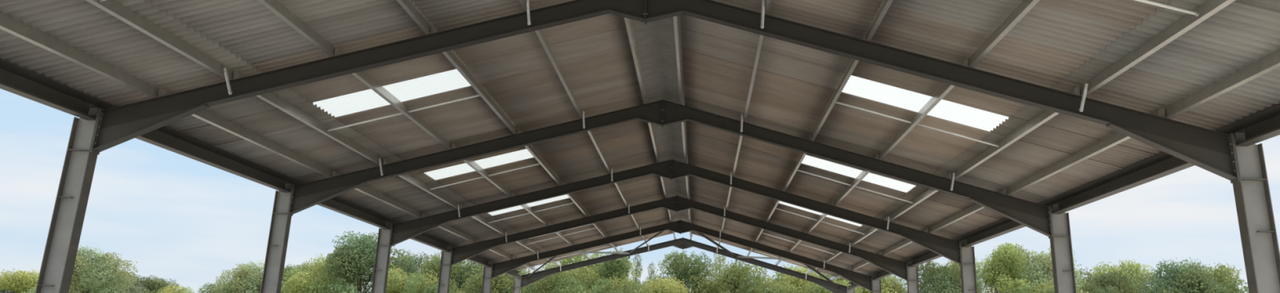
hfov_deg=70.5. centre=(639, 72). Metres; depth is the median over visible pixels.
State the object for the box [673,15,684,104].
purlin
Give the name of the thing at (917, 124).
rod
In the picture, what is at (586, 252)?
brace
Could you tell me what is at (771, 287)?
tree
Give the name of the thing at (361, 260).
tree
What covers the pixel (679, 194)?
ridge cap
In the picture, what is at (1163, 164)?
beam
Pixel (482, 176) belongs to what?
rod
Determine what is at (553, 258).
brace
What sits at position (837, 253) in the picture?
purlin
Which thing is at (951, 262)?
tree
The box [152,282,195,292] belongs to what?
tree
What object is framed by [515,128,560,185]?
purlin
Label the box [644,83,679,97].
ridge cap
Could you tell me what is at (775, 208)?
rod
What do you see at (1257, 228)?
steel column
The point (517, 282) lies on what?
steel column
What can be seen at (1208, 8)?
purlin
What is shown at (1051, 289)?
tree
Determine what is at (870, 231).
purlin
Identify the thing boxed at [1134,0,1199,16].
rod
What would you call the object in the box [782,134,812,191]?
purlin
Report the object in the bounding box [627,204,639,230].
purlin
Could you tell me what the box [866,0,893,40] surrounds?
purlin
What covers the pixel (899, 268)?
rafter
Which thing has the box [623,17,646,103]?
purlin
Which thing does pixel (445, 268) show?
steel column
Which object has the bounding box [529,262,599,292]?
tree
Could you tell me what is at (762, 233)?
rod
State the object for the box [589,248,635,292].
tree
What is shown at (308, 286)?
tree
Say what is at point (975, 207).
purlin
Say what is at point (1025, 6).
purlin
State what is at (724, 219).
purlin
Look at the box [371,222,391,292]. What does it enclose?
steel column
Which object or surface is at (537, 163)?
rod
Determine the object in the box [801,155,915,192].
rooflight
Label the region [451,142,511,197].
purlin
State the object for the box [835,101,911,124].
rod
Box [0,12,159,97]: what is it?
purlin
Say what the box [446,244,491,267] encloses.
beam
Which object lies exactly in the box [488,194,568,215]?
rooflight
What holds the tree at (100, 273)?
on the field
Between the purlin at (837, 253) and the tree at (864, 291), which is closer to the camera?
the purlin at (837, 253)
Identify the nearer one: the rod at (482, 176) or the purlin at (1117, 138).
the purlin at (1117, 138)
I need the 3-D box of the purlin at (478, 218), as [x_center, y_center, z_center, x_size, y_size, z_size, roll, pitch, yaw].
[-4.532,4.356,26.482,0.091,0.157,5.992,1,-17,4]
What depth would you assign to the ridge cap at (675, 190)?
29.61 m
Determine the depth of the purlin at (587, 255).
39.13 m
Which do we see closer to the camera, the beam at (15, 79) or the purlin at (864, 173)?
the beam at (15, 79)
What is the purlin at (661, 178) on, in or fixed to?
attached to the rafter at (459, 254)
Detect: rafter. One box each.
[89,0,645,155]
[288,97,662,216]
[389,159,671,247]
[449,194,676,266]
[490,218,680,279]
[520,237,683,288]
[644,0,1239,183]
[662,98,1053,238]
[671,159,961,266]
[676,195,908,281]
[680,220,872,292]
[682,237,847,292]
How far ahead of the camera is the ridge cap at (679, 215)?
35.51 m
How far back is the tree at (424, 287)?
61.17 m
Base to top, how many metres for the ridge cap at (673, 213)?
0.166 m
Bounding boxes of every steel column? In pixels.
[35,107,98,292]
[260,183,292,292]
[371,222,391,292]
[437,246,451,292]
[481,262,492,292]
[512,274,520,292]
[847,285,854,292]
[871,275,881,292]
[906,261,919,292]
[960,240,977,292]
[1049,204,1076,292]
[1232,132,1279,292]
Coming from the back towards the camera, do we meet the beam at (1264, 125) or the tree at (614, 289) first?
the tree at (614, 289)
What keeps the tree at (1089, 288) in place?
on the field
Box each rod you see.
[326,112,403,132]
[407,94,479,113]
[428,176,484,190]
[487,163,540,177]
[487,213,530,223]
[524,235,559,244]
[533,202,573,213]
[553,253,579,259]
[562,227,595,236]
[751,249,778,257]
[761,232,795,243]
[775,208,817,221]
[796,168,851,186]
[798,243,835,254]
[820,221,865,235]
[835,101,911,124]
[854,186,913,203]
[915,123,999,147]
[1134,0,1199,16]
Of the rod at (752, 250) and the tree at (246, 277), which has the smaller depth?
the rod at (752, 250)
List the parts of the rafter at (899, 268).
plate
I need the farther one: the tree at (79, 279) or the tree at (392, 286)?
the tree at (79, 279)
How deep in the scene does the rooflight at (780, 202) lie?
25.75 m
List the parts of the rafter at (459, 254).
plate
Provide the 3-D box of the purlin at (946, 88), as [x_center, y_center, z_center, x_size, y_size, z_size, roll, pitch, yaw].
[4.400,0.746,14.436,0.091,0.157,5.992,1,-17,4]
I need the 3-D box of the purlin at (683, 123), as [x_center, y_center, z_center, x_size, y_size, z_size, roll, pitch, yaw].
[1.018,1.440,20.723,0.091,0.157,5.992,1,-17,4]
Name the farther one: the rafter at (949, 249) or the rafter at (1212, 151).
the rafter at (949, 249)
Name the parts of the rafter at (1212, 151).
apex plate, plate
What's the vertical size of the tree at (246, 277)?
7.781 m
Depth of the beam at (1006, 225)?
20.36 m
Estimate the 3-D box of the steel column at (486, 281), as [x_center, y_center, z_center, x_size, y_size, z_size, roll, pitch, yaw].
[-5.938,9.440,34.461,0.440,4.336,0.280,1,-17,4]
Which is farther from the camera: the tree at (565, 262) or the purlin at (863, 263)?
the tree at (565, 262)
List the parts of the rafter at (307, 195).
plate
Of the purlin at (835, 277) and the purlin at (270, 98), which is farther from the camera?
the purlin at (835, 277)
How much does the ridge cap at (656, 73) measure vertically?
0.166 m
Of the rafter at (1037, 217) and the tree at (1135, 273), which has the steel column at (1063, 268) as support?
the rafter at (1037, 217)
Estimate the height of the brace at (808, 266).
0.696 m
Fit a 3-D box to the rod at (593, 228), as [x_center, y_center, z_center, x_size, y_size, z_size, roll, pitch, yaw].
[-2.156,5.682,32.343,1.211,0.358,0.043,1,-17,4]
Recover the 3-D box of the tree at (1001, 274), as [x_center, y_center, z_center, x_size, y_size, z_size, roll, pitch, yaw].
[27.471,18.116,67.939,4.766,10.830,6.356,-10,-20,34]
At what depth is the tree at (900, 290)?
67.75 m
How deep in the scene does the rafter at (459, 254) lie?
29.29 m
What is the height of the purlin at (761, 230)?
0.157 m
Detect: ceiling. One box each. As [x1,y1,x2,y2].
[0,0,675,270]
[680,0,1279,280]
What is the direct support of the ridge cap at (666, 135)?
on the ceiling at (593, 55)
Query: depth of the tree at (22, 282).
120.10 m
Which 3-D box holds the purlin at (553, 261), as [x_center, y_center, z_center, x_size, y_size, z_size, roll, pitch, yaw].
[-3.792,7.802,37.953,0.091,0.157,5.992,1,-17,4]
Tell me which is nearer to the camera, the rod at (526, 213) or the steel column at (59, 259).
the steel column at (59, 259)
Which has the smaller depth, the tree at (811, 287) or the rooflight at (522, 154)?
the rooflight at (522, 154)
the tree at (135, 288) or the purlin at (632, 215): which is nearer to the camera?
the purlin at (632, 215)
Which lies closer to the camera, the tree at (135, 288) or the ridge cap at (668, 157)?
the ridge cap at (668, 157)
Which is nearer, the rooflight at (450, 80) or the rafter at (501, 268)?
the rooflight at (450, 80)
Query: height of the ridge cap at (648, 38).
0.166 m
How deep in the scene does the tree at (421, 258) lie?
75.84 m
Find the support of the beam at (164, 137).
attached to the steel column at (59, 259)
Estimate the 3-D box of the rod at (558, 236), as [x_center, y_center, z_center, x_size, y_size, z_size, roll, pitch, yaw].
[-3.471,5.989,32.336,1.281,0.376,0.043,1,-17,4]
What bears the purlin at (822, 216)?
attached to the rafter at (899, 268)
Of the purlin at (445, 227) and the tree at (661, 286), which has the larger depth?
the tree at (661, 286)
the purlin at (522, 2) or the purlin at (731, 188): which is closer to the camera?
the purlin at (522, 2)
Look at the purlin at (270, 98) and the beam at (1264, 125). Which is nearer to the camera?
the beam at (1264, 125)
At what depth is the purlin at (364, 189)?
21.02 m
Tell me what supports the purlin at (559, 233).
attached to the rafter at (501, 268)
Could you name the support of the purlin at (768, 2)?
attached to the rafter
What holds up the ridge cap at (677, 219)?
on the ceiling at (1060, 45)
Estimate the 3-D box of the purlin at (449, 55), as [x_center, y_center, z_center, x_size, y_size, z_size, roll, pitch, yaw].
[-2.644,0.298,15.025,0.091,0.157,5.992,1,-17,4]
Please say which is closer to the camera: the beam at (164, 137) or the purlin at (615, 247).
the beam at (164, 137)
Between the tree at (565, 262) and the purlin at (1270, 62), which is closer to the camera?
the purlin at (1270, 62)
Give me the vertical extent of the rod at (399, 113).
0.376 m
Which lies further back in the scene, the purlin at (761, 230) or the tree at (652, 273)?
the tree at (652, 273)
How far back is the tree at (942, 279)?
63.78 m
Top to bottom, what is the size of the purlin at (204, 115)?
0.157 m
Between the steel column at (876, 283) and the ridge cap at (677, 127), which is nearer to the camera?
the ridge cap at (677, 127)
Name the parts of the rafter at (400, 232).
plate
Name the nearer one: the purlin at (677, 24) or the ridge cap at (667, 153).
the purlin at (677, 24)
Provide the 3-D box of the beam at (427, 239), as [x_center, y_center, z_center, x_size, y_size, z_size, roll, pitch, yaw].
[-6.365,4.815,26.462,0.161,0.271,5.991,1,-17,4]
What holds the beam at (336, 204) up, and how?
attached to the steel column at (276, 252)
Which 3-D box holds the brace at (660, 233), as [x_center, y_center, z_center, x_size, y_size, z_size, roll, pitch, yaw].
[0.352,7.044,37.912,0.176,0.598,6.352,6,-17,-14]
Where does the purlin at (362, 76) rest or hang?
attached to the rafter at (115, 126)
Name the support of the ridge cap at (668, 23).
on the ceiling at (593, 55)
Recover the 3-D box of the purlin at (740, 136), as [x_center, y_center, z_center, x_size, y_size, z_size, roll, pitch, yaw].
[2.232,1.772,20.544,0.091,0.157,5.992,1,-17,4]
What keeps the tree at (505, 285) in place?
on the field
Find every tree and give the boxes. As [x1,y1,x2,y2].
[0,268,39,292]
[0,275,23,292]
[24,279,98,292]
[26,245,138,292]
[71,269,148,292]
[128,275,179,292]
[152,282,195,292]
[197,280,240,292]
[212,259,264,292]
[245,261,344,292]
[280,253,371,292]
[313,230,419,292]
[386,263,422,292]
[395,249,428,290]
[403,268,469,292]
[408,250,474,292]
[431,259,523,292]
[457,264,553,292]
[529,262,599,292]
[535,250,642,292]
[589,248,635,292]
[590,272,654,292]
[631,254,645,292]
[635,275,690,292]
[646,262,655,288]
[650,249,723,292]
[705,259,770,292]
[706,248,737,292]
[748,263,827,292]
[749,277,802,292]
[800,274,865,292]
[813,272,899,292]
[868,275,907,292]
[902,261,990,292]
[947,257,983,292]
[977,241,1034,292]
[990,244,1088,292]
[1017,278,1079,292]
[1075,267,1137,292]
[1075,280,1123,292]
[1080,258,1163,292]
[1130,257,1232,292]
[1204,262,1248,292]
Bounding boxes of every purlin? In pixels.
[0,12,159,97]
[85,0,233,79]
[164,91,332,177]
[233,71,382,164]
[257,0,334,57]
[332,170,421,218]
[334,47,452,149]
[382,159,459,208]
[396,0,431,34]
[421,213,475,243]
[430,26,516,134]
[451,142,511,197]
[459,204,506,235]
[475,238,512,259]
[506,231,537,253]
[511,191,548,226]
[511,256,538,271]
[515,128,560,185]
[519,0,526,11]
[535,29,582,119]
[538,250,559,266]
[547,222,573,245]
[560,180,587,217]
[572,241,591,259]
[586,212,605,237]
[587,130,610,173]
[605,235,618,252]
[614,182,628,207]
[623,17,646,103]
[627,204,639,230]
[645,102,658,162]
[656,158,666,198]
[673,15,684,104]
[681,98,688,163]
[685,158,689,199]
[688,195,691,222]
[720,206,728,232]
[725,173,735,210]
[732,118,746,177]
[742,6,770,122]
[755,217,767,242]
[764,0,772,14]
[766,186,784,222]
[775,248,789,265]
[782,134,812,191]
[788,230,807,252]
[806,201,834,234]
[806,260,823,275]
[810,31,867,141]
[825,243,848,262]
[829,266,852,280]
[833,152,879,206]
[850,216,888,246]
[851,251,882,271]
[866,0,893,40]
[878,57,969,159]
[881,227,928,256]
[888,173,952,222]
[928,188,1007,233]
[951,86,1079,180]
[968,0,1039,67]
[1006,107,1164,195]
[1080,0,1235,96]
[1164,49,1279,119]
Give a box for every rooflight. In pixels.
[312,69,471,117]
[424,148,533,180]
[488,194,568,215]
[778,200,862,226]
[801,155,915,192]
[841,75,1008,131]
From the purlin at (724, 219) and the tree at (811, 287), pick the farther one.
the tree at (811, 287)
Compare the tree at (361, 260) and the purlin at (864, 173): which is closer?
the purlin at (864, 173)
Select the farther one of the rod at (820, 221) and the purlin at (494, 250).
the purlin at (494, 250)
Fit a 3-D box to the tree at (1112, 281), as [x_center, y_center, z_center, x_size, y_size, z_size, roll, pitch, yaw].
[40.787,22.069,78.561,10.130,10.293,10.467,4,-17,-4]
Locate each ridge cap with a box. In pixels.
[631,16,674,30]
[633,26,675,53]
[638,49,676,67]
[640,64,678,86]
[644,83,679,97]
[647,94,679,103]
[652,122,682,133]
[654,131,682,141]
[656,138,683,151]
[658,149,684,158]
[659,155,684,162]
[664,177,685,184]
[665,182,686,191]
[666,188,686,195]
[667,192,686,198]
[671,210,688,217]
[671,214,688,219]
[672,217,688,222]
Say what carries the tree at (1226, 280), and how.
on the field
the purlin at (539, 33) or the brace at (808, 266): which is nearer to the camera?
the purlin at (539, 33)
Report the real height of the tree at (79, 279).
7.278 m
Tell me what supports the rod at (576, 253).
attached to the purlin at (587, 255)
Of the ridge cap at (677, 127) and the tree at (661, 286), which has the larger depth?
the tree at (661, 286)
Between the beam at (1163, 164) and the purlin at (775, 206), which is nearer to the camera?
the beam at (1163, 164)
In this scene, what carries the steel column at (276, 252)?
on the floor
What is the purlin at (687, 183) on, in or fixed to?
attached to the rafter at (899, 268)
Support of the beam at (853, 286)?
attached to the steel column at (876, 283)
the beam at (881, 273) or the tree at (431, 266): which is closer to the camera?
the beam at (881, 273)
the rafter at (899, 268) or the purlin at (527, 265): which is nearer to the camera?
the rafter at (899, 268)
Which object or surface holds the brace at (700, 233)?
attached to the rafter at (687, 243)
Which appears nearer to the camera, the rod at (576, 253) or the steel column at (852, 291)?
the rod at (576, 253)
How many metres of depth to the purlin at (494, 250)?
33.09 m
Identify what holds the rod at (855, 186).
attached to the purlin at (864, 173)
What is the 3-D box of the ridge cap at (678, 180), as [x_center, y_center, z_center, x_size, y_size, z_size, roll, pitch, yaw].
[1.091,3.285,27.592,0.922,0.166,1.100,1,-17,4]
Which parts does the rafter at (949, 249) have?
plate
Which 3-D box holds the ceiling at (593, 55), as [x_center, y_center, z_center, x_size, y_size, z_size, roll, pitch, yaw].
[-3.197,2.887,23.230,7.282,2.005,35.028,1,-17,4]
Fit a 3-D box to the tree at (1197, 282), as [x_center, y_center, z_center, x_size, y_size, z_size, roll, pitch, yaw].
[44.914,20.616,74.424,8.507,11.058,9.485,10,-18,-25]
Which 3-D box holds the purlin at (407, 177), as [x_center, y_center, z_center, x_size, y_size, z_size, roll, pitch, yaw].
[-4.903,2.634,20.746,0.091,0.157,5.992,1,-17,4]
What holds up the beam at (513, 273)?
attached to the steel column at (486, 281)
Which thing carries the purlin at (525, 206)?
attached to the rafter at (459, 254)
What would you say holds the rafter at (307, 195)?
on the steel column at (276, 252)
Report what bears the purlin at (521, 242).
attached to the rafter at (501, 268)
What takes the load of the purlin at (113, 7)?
attached to the rafter
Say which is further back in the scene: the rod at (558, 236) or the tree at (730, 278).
the tree at (730, 278)
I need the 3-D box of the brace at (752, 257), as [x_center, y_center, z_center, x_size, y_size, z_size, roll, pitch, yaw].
[5.175,7.656,37.417,0.178,0.649,6.418,7,-17,-15]
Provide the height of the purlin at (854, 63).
0.157 m
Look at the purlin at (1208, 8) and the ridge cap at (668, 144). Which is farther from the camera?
the ridge cap at (668, 144)
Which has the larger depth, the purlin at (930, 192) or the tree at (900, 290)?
the tree at (900, 290)
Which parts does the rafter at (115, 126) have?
plate, apex plate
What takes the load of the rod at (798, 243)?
attached to the purlin at (797, 242)
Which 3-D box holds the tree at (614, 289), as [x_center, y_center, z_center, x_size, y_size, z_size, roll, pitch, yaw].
[-1.156,15.763,56.498,7.033,6.453,7.113,2,-17,1]
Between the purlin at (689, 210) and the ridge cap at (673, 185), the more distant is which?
the purlin at (689, 210)
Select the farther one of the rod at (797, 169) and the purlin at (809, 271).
the purlin at (809, 271)
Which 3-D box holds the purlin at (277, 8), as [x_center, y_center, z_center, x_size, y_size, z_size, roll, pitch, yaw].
[-4.294,-1.126,9.283,0.091,0.157,5.992,1,-17,4]
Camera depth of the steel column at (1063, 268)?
16.57 m
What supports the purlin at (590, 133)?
attached to the rafter at (400, 232)
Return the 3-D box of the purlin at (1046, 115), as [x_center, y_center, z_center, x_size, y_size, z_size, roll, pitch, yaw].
[5.724,1.108,14.241,0.091,0.157,5.992,1,-17,4]
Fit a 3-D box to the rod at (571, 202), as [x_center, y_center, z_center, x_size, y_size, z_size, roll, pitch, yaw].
[-2.527,3.960,26.607,1.211,0.358,0.043,1,-17,4]
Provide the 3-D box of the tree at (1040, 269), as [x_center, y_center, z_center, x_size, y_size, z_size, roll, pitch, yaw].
[31.805,19.208,71.676,10.502,11.233,10.852,0,-17,9]
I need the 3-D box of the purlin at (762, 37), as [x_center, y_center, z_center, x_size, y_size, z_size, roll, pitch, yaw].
[1.862,0.050,14.809,0.091,0.157,5.992,1,-17,4]
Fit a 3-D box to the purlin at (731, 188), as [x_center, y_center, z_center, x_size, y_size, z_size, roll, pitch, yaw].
[2.603,3.495,26.280,0.091,0.157,5.992,1,-17,4]
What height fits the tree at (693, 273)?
8.981 m
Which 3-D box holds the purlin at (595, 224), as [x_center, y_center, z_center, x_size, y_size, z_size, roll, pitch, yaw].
[-1.533,5.466,32.231,0.091,0.157,5.992,1,-17,4]
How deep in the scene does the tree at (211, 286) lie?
80.22 m
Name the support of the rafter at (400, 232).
on the steel column at (380, 269)
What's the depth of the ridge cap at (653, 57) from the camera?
15.81 m
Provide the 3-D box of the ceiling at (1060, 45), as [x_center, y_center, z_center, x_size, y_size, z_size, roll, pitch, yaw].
[4.742,3.030,22.674,7.282,2.005,35.028,1,-17,4]
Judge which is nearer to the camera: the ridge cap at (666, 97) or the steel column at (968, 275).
the ridge cap at (666, 97)
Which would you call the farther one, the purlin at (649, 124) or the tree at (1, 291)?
the tree at (1, 291)
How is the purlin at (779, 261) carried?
attached to the rafter at (864, 281)
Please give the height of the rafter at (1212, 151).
2.514 m
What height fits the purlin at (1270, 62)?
0.157 m
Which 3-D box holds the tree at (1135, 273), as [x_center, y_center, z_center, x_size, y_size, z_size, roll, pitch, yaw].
[45.067,23.314,84.331,9.693,11.616,10.616,12,-19,-29]
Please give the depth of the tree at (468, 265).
69.44 m
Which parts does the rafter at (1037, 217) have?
apex plate, plate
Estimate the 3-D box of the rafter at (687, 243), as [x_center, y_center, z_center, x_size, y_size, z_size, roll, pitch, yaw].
[5.489,8.627,40.089,7.220,2.514,0.456,1,-17,4]
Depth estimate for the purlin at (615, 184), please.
26.99 m
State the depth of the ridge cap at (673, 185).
28.52 m
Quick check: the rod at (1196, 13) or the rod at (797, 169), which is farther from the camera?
the rod at (797, 169)
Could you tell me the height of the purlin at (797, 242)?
0.157 m
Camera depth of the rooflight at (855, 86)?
14.00 m
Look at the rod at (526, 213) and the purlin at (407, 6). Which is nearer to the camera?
the purlin at (407, 6)
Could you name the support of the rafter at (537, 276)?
on the steel column at (517, 282)
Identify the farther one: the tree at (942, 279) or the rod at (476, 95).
the tree at (942, 279)
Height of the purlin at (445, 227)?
0.157 m
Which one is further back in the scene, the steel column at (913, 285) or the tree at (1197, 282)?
the tree at (1197, 282)
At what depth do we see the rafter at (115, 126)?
12.08 m
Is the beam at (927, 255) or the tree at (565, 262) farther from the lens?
the tree at (565, 262)
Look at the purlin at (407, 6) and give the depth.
11.52 m
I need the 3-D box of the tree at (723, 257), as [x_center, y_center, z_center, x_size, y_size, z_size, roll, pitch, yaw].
[7.052,21.113,80.860,4.358,10.962,4.439,1,-17,5]
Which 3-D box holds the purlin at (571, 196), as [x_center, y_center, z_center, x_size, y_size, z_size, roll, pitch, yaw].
[-1.904,3.743,26.496,0.091,0.157,5.992,1,-17,4]
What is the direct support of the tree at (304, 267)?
on the field
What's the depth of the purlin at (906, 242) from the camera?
26.32 m
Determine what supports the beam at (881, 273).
attached to the steel column at (876, 283)
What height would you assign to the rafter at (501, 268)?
2.514 m
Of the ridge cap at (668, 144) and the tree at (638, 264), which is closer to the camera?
the ridge cap at (668, 144)
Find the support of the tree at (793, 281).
on the field
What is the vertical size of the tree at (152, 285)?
11.267 m
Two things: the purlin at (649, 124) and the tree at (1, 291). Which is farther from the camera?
the tree at (1, 291)
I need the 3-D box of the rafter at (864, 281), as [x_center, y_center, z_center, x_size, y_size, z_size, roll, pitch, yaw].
[5.119,6.904,34.354,7.220,2.514,0.456,1,-17,4]
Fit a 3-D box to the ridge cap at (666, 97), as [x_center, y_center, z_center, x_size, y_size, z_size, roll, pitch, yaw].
[0.522,0.650,18.775,0.922,0.166,1.100,1,-17,4]
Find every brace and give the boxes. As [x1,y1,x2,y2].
[527,256,556,277]
[571,251,629,253]
[629,231,663,253]
[695,231,735,257]
[735,255,791,260]
[803,263,840,288]
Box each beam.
[0,58,102,120]
[88,101,293,192]
[284,179,391,230]
[385,219,451,252]
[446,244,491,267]
[488,260,520,278]
[847,272,876,289]
[872,258,912,279]
[907,236,967,266]
[960,199,1058,247]
[1049,124,1245,213]
[1230,104,1279,146]

